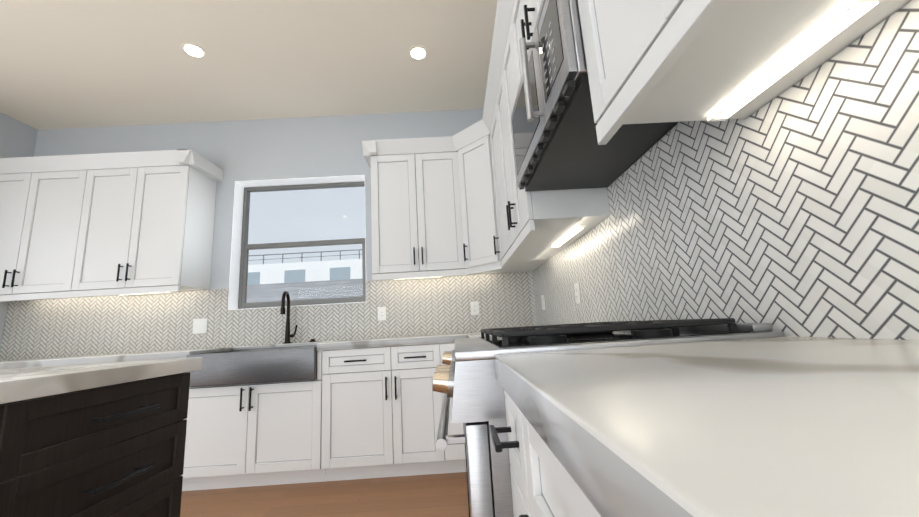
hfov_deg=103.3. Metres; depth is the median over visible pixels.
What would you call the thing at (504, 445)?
base cabinet
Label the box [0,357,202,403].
island countertop
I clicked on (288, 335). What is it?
faucet
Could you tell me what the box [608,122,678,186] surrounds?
wall
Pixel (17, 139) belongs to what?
wall
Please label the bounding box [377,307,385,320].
electrical outlet plate
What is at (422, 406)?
base cabinet
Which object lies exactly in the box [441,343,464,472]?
base cabinet
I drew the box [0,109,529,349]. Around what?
wall
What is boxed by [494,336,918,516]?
countertop
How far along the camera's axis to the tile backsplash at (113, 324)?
3.16 m
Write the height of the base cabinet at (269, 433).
0.670 m
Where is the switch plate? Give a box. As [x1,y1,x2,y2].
[192,318,207,333]
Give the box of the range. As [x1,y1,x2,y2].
[432,318,784,516]
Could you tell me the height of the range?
0.959 m
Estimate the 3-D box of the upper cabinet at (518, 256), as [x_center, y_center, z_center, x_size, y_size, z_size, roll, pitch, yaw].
[0.451,-0.581,2.527,0.368,1.120,0.493,-3,-10,-1]
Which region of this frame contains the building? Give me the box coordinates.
[247,249,362,284]
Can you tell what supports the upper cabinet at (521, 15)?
attached to the wall at (678, 122)
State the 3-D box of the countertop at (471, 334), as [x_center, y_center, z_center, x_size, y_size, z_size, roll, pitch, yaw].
[0.374,0.440,2.016,0.639,0.050,1.028,-3,-10,-1]
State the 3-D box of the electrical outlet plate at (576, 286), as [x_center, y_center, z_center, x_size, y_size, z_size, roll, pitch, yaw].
[0.677,0.201,2.090,0.008,0.117,0.072,-3,-10,-1]
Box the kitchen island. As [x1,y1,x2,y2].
[0,372,189,516]
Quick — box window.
[238,181,365,308]
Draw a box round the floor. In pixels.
[180,472,467,516]
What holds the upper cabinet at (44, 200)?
attached to the wall at (241, 154)
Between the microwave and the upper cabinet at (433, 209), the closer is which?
the microwave
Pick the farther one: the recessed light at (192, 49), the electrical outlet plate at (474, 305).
the electrical outlet plate at (474, 305)
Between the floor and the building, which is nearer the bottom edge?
the floor
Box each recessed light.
[181,42,206,57]
[408,45,427,59]
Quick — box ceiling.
[0,0,497,129]
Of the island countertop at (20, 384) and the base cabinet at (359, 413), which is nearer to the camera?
the island countertop at (20, 384)
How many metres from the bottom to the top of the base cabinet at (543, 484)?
0.864 m
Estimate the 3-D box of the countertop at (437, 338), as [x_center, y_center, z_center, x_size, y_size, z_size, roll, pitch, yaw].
[-1.605,0.703,2.800,4.587,0.050,0.650,-3,-10,-1]
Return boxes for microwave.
[511,0,677,191]
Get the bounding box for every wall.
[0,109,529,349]
[0,112,35,344]
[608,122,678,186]
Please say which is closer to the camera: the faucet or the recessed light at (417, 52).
the recessed light at (417, 52)
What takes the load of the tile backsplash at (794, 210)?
attached to the wall at (678, 122)
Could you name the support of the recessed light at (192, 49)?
in the ceiling
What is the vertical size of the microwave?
0.368 m
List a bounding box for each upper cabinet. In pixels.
[0,154,107,300]
[80,149,219,295]
[366,136,473,279]
[450,119,548,274]
[486,100,558,263]
[490,8,609,255]
[506,0,541,103]
[578,0,911,135]
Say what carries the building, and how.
on the ground
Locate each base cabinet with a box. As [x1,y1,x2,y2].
[181,379,332,490]
[316,346,404,480]
[401,343,448,475]
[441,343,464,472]
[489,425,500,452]
[497,390,512,500]
[505,391,600,516]
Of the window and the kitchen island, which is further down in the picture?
the kitchen island
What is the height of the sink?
0.213 m
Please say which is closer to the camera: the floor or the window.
the floor
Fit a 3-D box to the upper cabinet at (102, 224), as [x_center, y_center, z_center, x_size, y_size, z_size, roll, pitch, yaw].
[-2.681,-0.284,3.123,0.888,1.120,0.368,-3,-10,-1]
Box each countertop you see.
[0,333,463,368]
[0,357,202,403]
[464,332,491,337]
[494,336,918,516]
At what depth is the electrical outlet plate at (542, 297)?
2.89 m
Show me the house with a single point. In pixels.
(316, 287)
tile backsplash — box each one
[0,271,535,360]
[532,0,918,339]
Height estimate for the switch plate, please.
0.125 m
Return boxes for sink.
[186,345,316,386]
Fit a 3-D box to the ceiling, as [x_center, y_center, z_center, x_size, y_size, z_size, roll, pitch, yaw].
[-1.706,-1.898,0.875,5.040,0.100,5.840,-3,-10,-1]
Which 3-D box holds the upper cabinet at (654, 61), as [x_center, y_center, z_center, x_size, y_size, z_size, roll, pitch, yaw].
[0.472,-0.942,0.579,0.368,1.120,0.771,-3,-10,-1]
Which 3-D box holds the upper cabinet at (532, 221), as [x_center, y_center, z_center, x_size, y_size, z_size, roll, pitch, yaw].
[0.456,-0.668,2.057,0.368,1.120,0.703,-3,-10,-1]
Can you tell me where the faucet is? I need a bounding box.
[280,291,315,343]
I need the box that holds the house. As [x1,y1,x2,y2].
[246,278,362,302]
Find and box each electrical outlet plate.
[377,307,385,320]
[470,301,478,314]
[541,295,544,309]
[574,283,580,303]

